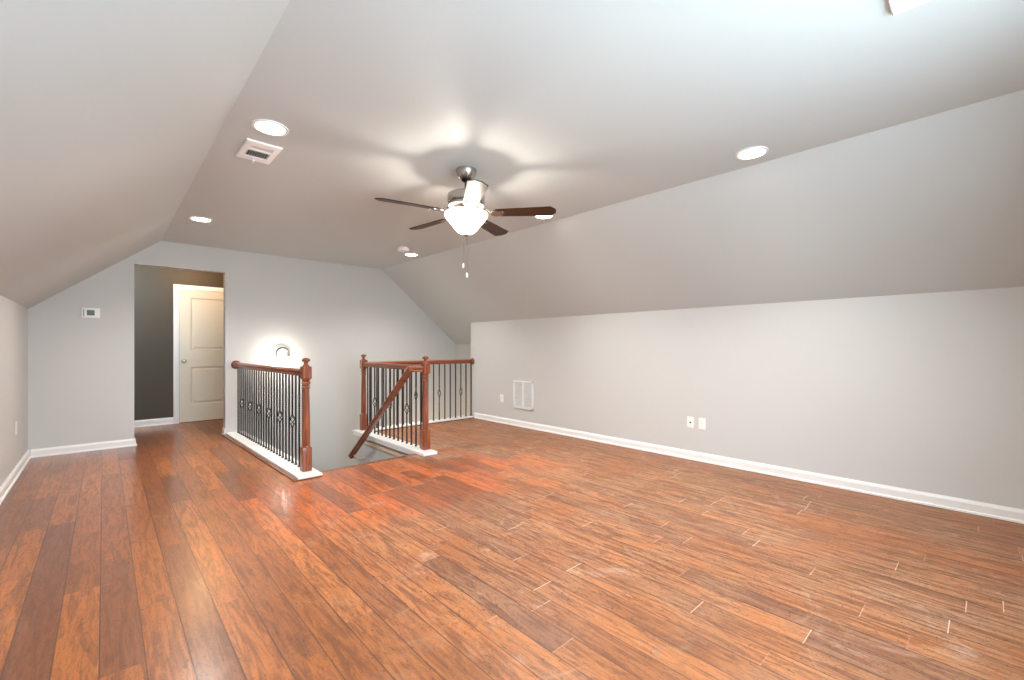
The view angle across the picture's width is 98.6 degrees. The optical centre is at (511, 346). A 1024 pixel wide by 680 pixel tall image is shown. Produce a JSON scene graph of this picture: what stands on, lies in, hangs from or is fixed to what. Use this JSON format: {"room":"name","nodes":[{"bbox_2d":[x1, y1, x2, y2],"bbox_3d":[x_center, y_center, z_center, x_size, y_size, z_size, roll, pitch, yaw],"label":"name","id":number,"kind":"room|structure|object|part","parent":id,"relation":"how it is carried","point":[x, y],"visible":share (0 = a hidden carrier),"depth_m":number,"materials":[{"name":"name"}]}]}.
{"room":"attic bonus room","nodes":[
{"label":"attic bonus room","id":0,"kind":"room"},
{"bbox_2d":[0,295,27,486],"bbox_3d":[-2.549,0.397,1.802,0.120,1.587,7.588,0,0,-43],"label":"wall","id":1,"kind":"structure","parent":0,"point":[13,316],"depth_m":3.85,"materials":[{"name":"beige paint"}]},
{"bbox_2d":[0,450,30,504],"bbox_3d":[-2.537,1.126,1.895,0.024,0.088,7.468,0,0,-43],"label":"baseboard","id":2,"kind":"structure","parent":1,"relation":"attached to","point":[11,479],"depth_m":3.80,"materials":[{"name":"white paint"}]},
{"bbox_2d":[134,265,222,421],"bbox_3d":[-4.979,-0.130,6.914,3.505,2.640,0.120,0,0,-43],"label":"wall","id":3,"kind":"structure","parent":0,"point":[153,286],"depth_m":6.55,"materials":[{"name":"beige paint"}]},
{"bbox_2d":[134,417,173,427],"bbox_3d":[-5.629,1.120,6.213,1.359,0.100,0.024,0,0,-43],"label":"baseboard","id":4,"kind":"structure","parent":3,"relation":"attached to","point":[159,421],"depth_m":6.51,"materials":[{"name":"white paint"}]},
{"bbox_2d":[173,284,222,423],"bbox_3d":[-4.782,0.112,7.001,0.954,2.117,0.019,0,0,-43],"label":"trim","id":5,"kind":"structure","parent":3,"relation":"attached to","point":[176,287],"depth_m":6.70,"materials":[{"name":"white paint"}]},
{"bbox_2d":[179,418,222,422],"bbox_3d":[-4.778,1.165,6.997,0.810,0.010,0.029,0,0,-43],"label":"trim","id":6,"kind":"structure","parent":3,"relation":"attached to","point":[222,418],"depth_m":6.88,"materials":[{"name":"brown wood"}]},
{"bbox_2d":[180,289,222,421],"bbox_3d":[-4.754,0.143,6.976,0.812,2.030,0.090,0,0,-43],"label":"door","id":7,"kind":"structure","parent":3,"relation":"in","point":[201,312],"depth_m":6.90,"materials":[{"name":"white paint"}]},
{"bbox_2d":[28,241,455,470],"bbox_3d":[-3.120,1.315,6.527,5.705,5.210,0.120,0,0,-43],"label":"wall","id":8,"kind":"structure","parent":0,"point":[81,370],"depth_m":6.14,"materials":[{"name":"beige paint"}]},
{"bbox_2d":[30,437,136,457],"bbox_3d":[-4.789,1.127,4.964,0.853,0.086,0.144,0,0,-43],"label":"baseboard","id":9,"kind":"structure","parent":8,"relation":"attached to","point":[51,451],"depth_m":4.89,"materials":[{"name":"white paint"}]},
{"bbox_2d":[81,308,99,317],"bbox_3d":[-4.723,-0.377,4.940,0.152,0.110,0.028,0,0,-43],"label":"thermostat","id":10,"kind":"object","parent":8,"relation":"attached to","point":[85,312],"visible":1,"depth_m":4.93,"materials":[{"name":"white plastic"}]},
{"bbox_2d":[272,347,290,365],"bbox_3d":[-3.247,0.138,6.224,0.265,0.271,0.150,0,0,-43],"label":"wall sconce","id":11,"kind":"object","parent":8,"relation":"attached to","point":[277,362],"visible":0.95,"depth_m":6.17,"materials":[{"name":"silver metal"}]},
{"bbox_3d":[-3.290,0.211,6.178,0.140,0.126,0.140,0,0,-43],"label":"lamp shade","id":12,"kind":"part","parent":11,"relation":"part of","materials":[{"name":"white glass"}]},
{"bbox_3d":[-3.246,0.075,6.245,0.052,0.144,0.205,0,0,30],"label":"arm","id":13,"kind":"part","parent":11,"relation":"part of","materials":[{"name":"grey metal"}]},
{"bbox_2d":[358,436,409,463],"bbox_3d":[-1.475,2.555,5.432,0.100,2.730,1.747,0,0,-43],"label":"wall","id":14,"kind":"structure","parent":0,"point":[370,454],"depth_m":5.72,"materials":[{"name":"beige paint"}]},
{"bbox_2d":[320,454,417,472],"bbox_3d":[-1.416,1.183,4.456,1.140,0.029,0.062,0,0,-43],"label":"trim","id":15,"kind":"structure","parent":14,"relation":"attached to","point":[410,454],"depth_m":4.40,"materials":[{"name":"brown wood"}]},
{"bbox_2d":[357,438,404,456],"bbox_3d":[-1.569,1.272,5.447,0.018,0.045,1.597,0,0,-43],"label":"trim","id":16,"kind":"structure","parent":14,"relation":"attached to","point":[368,443],"depth_m":5.46,"materials":[{"name":"brown wood"}]},
{"bbox_2d":[456,344,470,415],"bbox_3d":[-0.654,1.913,7.988,0.100,4.015,1.088,0,0,-43],"label":"wall","id":17,"kind":"structure","parent":0,"point":[463,351],"depth_m":8.21,"materials":[{"name":"beige paint"}]},
{"bbox_2d":[0,0,1023,343],"bbox_3d":[-0.541,-0.688,3.744,5.705,1.444,7.708,0,0,-43],"label":"ceiling","id":18,"kind":"structure","parent":0,"point":[893,164],"depth_m":2.54,"materials":[{"name":"grey paint"}]},
{"bbox_2d":[189,216,212,221],"bbox_3d":[-3.146,-1.286,4.454,0.198,0.009,0.198,0,0,-43],"label":"recessed light","id":19,"kind":"object","parent":18,"relation":"in","point":[195,218],"visible":1,"depth_m":4.45,"materials":[{"name":"white"}]},
{"bbox_2d":[192,217,209,221],"bbox_3d":[-3.146,-1.287,4.454,0.158,0.005,0.158,0,0,-43],"label":"diffuser","id":20,"kind":"object","parent":19,"relation":"attached to","point":[201,219],"depth_m":4.45,"materials":[{"name":"white"}]},
{"bbox_2d":[235,138,282,164],"bbox_3d":[-1.677,-1.277,2.913,0.205,0.024,0.337,0,0,-43],"label":"ceiling vent","id":21,"kind":"object","parent":18,"relation":"in","point":[254,150],"visible":1,"depth_m":2.89,"materials":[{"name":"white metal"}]},
{"bbox_2d":[251,119,288,135],"bbox_3d":[-1.423,-1.286,2.595,0.198,0.009,0.198,0,0,-43],"label":"recessed light","id":22,"kind":"object","parent":18,"relation":"in","point":[265,126],"visible":1,"depth_m":2.58,"materials":[{"name":"white plastic"}]},
{"bbox_2d":[255,122,284,134],"bbox_3d":[-1.423,-1.287,2.595,0.158,0.005,0.158,0,0,-43],"label":"diffuser","id":23,"kind":"object","parent":22,"relation":"attached to","point":[268,128],"depth_m":2.59,"materials":[{"name":"white"}]},
{"bbox_2d":[398,246,408,251],"bbox_3d":[-1.413,-1.263,5.732,0.148,0.054,0.148,0,0,-43],"label":"smoke detector","id":24,"kind":"object","parent":18,"relation":"attached to","point":[401,248],"visible":1,"depth_m":5.68,"materials":[{"name":"white plastic"}]},
{"bbox_2d":[404,253,418,255],"bbox_3d":[-1.408,-1.286,6.169,0.198,0.009,0.198,0,0,-43],"label":"recessed light","id":25,"kind":"object","parent":18,"relation":"in","point":[406,254],"visible":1,"depth_m":6.14,"materials":[{"name":"white"}]},
{"bbox_2d":[374,166,555,277],"bbox_3d":[-0.373,-0.896,3.231,1.248,0.786,1.225,0,0,-43],"label":"ceiling fan","id":26,"kind":"object","parent":18,"relation":"hanging from","point":[469,201],"visible":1,"depth_m":3.16,"materials":[{"name":"brown wood"}]},
{"bbox_3d":[-0.704,-0.970,2.998,0.447,0.030,0.127,0,0,-30],"label":"blade","id":27,"kind":"part","parent":26,"relation":"part of","materials":[{"name":"brown wood"}]},
{"bbox_3d":[-0.655,-0.970,3.499,0.447,0.030,0.127,0,0,42],"label":"blade","id":28,"kind":"part","parent":26,"relation":"part of","materials":[{"name":"brown wood"}]},
{"bbox_3d":[-0.502,-0.992,3.117,0.181,0.077,0.080,0,0,-30],"label":"blade arm","id":29,"kind":"part","parent":26,"relation":"part of","materials":[{"name":"silver metal"}]},
{"bbox_3d":[-0.479,-0.992,3.345,0.181,0.077,0.080,0,0,42],"label":"blade arm","id":30,"kind":"part","parent":26,"relation":"part of","materials":[{"name":"silver metal"}]},
{"bbox_3d":[-0.293,-0.992,3.024,0.080,0.077,0.181,0,0,-12],"label":"blade arm","id":31,"kind":"part","parent":26,"relation":"part of","materials":[{"name":"silver metal"}]},
{"bbox_3d":[-0.242,-0.970,2.796,0.127,0.030,0.447,0,0,-12],"label":"blade","id":32,"kind":"part","parent":26,"relation":"part of","materials":[{"name":"brown wood"}]},
{"bbox_3d":[-0.255,-0.992,3.393,0.080,0.077,0.181,0,0,24],"label":"blade arm","id":33,"kind":"part","parent":26,"relation":"part of","materials":[{"name":"silver metal"}]},
{"bbox_3d":[-0.163,-0.970,3.607,0.127,0.030,0.447,0,0,24],"label":"blade","id":34,"kind":"part","parent":26,"relation":"part of","materials":[{"name":"brown wood"}]},
{"bbox_3d":[-0.141,-0.992,3.195,0.181,0.077,0.080,0,0,6],"label":"blade arm","id":35,"kind":"part","parent":26,"relation":"part of","materials":[{"name":"silver metal"}]},
{"bbox_3d":[0.092,-0.970,3.173,0.447,0.030,0.127,0,0,6],"label":"blade","id":36,"kind":"part","parent":26,"relation":"part of","materials":[{"name":"brown wood"}]},
{"bbox_2d":[534,215,553,218],"bbox_3d":[0.314,-1.286,4.340,0.198,0.009,0.198,0,0,-43],"label":"recessed light","id":37,"kind":"object","parent":18,"relation":"in","point":[551,216],"visible":0.58,"depth_m":4.38,"materials":[{"name":"white"}]},
{"bbox_2d":[536,215,551,217],"bbox_3d":[0.314,-1.287,4.340,0.158,0.005,0.158,0,0,-43],"label":"diffuser","id":38,"kind":"object","parent":37,"relation":"attached to","point":[551,215],"depth_m":4.35,"materials":[{"name":"white"}]},
{"bbox_2d":[735,146,768,159],"bbox_3d":[1.596,-1.286,2.934,0.198,0.009,0.198,0,0,-43],"label":"recessed light","id":39,"kind":"object","parent":18,"relation":"in","point":[749,153],"visible":1,"depth_m":2.93,"materials":[{"name":"white plastic"}]},
{"bbox_2d":[739,149,764,158],"bbox_3d":[1.596,-1.287,2.934,0.158,0.005,0.158,0,0,-43],"label":"diffuser","id":40,"kind":"object","parent":39,"relation":"attached to","point":[745,153],"depth_m":2.93,"materials":[{"name":"white plastic"}]},
{"bbox_2d":[888,0,930,15],"bbox_3d":[1.500,-1.279,1.510,0.205,0.022,0.325,0,0,-43],"label":"ceiling vent","id":41,"kind":"object","parent":18,"relation":"in","point":[897,7],"visible":1,"depth_m":1.63,"materials":[{"name":"white metal"}]},
{"bbox_2d":[0,418,1023,679],"bbox_3d":[-1.216,1.180,4.173,5.060,0.020,9.015,0,0,-43],"label":"floor","id":42,"kind":"structure","parent":0,"point":[504,552],"depth_m":2.30,"materials":[{"name":"brown wood"}]},
{"bbox_2d":[222,358,321,481],"bbox_3d":[-2.759,0.636,4.880,0.248,1.066,2.791,0,0,-44],"label":"stair railing","id":43,"kind":"object","parent":42,"relation":"on","point":[301,469],"visible":1,"depth_m":4.65,"materials":[{"name":"red wood"}]},
{"bbox_3d":[-2.809,0.241,4.992,0.062,0.065,2.550,0,0,-44],"label":"handrail","id":44,"kind":"part","parent":43,"relation":"part of","materials":[{"name":"red wood"}]},
{"bbox_3d":[-2.763,1.163,4.876,0.245,0.012,2.790,0,0,-44],"label":"moulding","id":45,"kind":"part","parent":43,"relation":"part of","materials":[{"name":"white wood"}]},
{"bbox_2d":[289,415,294,426],"bbox_3d":[-2.152,0.730,4.318,0.056,0.116,0.056,0,0,2],"label":"basket","id":46,"kind":"object","parent":43,"relation":"on","point":[292,416],"depth_m":4.31,"materials":[{"name":"black metal"}]},
{"bbox_3d":[-1.896,0.661,4.054,0.080,0.958,0.080,0,0,-43],"label":"newel post","id":47,"kind":"part","parent":43,"relation":"part of","materials":[{"name":"red wood"}]},
{"bbox_2d":[348,354,474,460],"bbox_3d":[-0.873,0.817,5.998,2.075,1.428,1.835,0,0,-43],"label":"stair railing","id":48,"kind":"object","parent":42,"relation":"on","point":[369,432],"visible":1,"depth_m":5.56,"materials":[{"name":"red wood"}]},
{"bbox_3d":[-2.031,0.661,6.032,0.080,0.958,0.080,0,0,-43],"label":"newel post","id":49,"kind":"part","parent":48,"relation":"part of","materials":[{"name":"red wood"}]},
{"bbox_3d":[-1.583,0.854,5.371,0.181,1.285,1.609,0,0,-43],"label":"handrail","id":50,"kind":"part","parent":48,"relation":"part of","materials":[{"name":"red wood"}]},
{"bbox_3d":[-1.496,0.241,5.462,0.062,0.065,1.493,0,0,-43],"label":"handrail","id":51,"kind":"part","parent":48,"relation":"part of","materials":[{"name":"red wood"}]},
{"bbox_3d":[-1.335,0.241,6.677,1.828,0.065,0.062,0,0,-43],"label":"handrail","id":52,"kind":"part","parent":48,"relation":"part of","materials":[{"name":"red wood"}]},
{"bbox_3d":[-0.723,1.164,6.014,1.783,0.012,1.645,0,0,-43],"label":"moulding","id":53,"kind":"part","parent":48,"relation":"part of","materials":[{"name":"white wood"}]},
{"bbox_3d":[-0.962,0.661,4.892,0.080,0.958,0.080,0,0,-43],"label":"newel post","id":54,"kind":"part","parent":48,"relation":"part of","materials":[{"name":"red wood"}]},
{"bbox_2d":[471,287,1023,509],"bbox_3d":[1.742,0.397,5.090,0.525,1.587,6.580,0,0,-43],"label":"wall","id":55,"kind":"structure","parent":0,"point":[923,392],"depth_m":3.83,"materials":[{"name":"beige paint"}]},
{"bbox_2d":[513,380,533,409],"bbox_3d":[0.161,0.700,6.398,0.016,0.406,0.410,0,0,-43],"label":"air vent","id":56,"kind":"object","parent":55,"relation":"in","point":[523,391],"visible":1,"depth_m":6.39,"materials":[{"name":"white metal"}]},
{"bbox_2d":[687,416,693,427],"bbox_3d":[1.850,0.786,4.574,0.018,0.116,0.072,0,0,-43],"label":"cable plate","id":57,"kind":"object","parent":55,"relation":"attached to","point":[690,420],"visible":1,"depth_m":4.57,"materials":[{"name":"white plastic"}]},
{"bbox_2d":[699,418,705,429],"bbox_3d":[1.937,0.786,4.487,0.008,0.116,0.072,0,0,-43],"label":"wall outlet","id":58,"kind":"object","parent":55,"relation":"attached to","point":[702,421],"visible":1,"depth_m":4.48,"materials":[{"name":"white plastic"}]},
{"bbox_2d":[474,412,1023,523],"bbox_3d":[1.537,1.126,4.908,0.024,0.088,6.350,0,0,-43],"label":"baseboard","id":59,"kind":"structure","parent":55,"relation":"attached to","point":[1016,515],"depth_m":3.82,"materials":[{"name":"white paint"}]}
]}

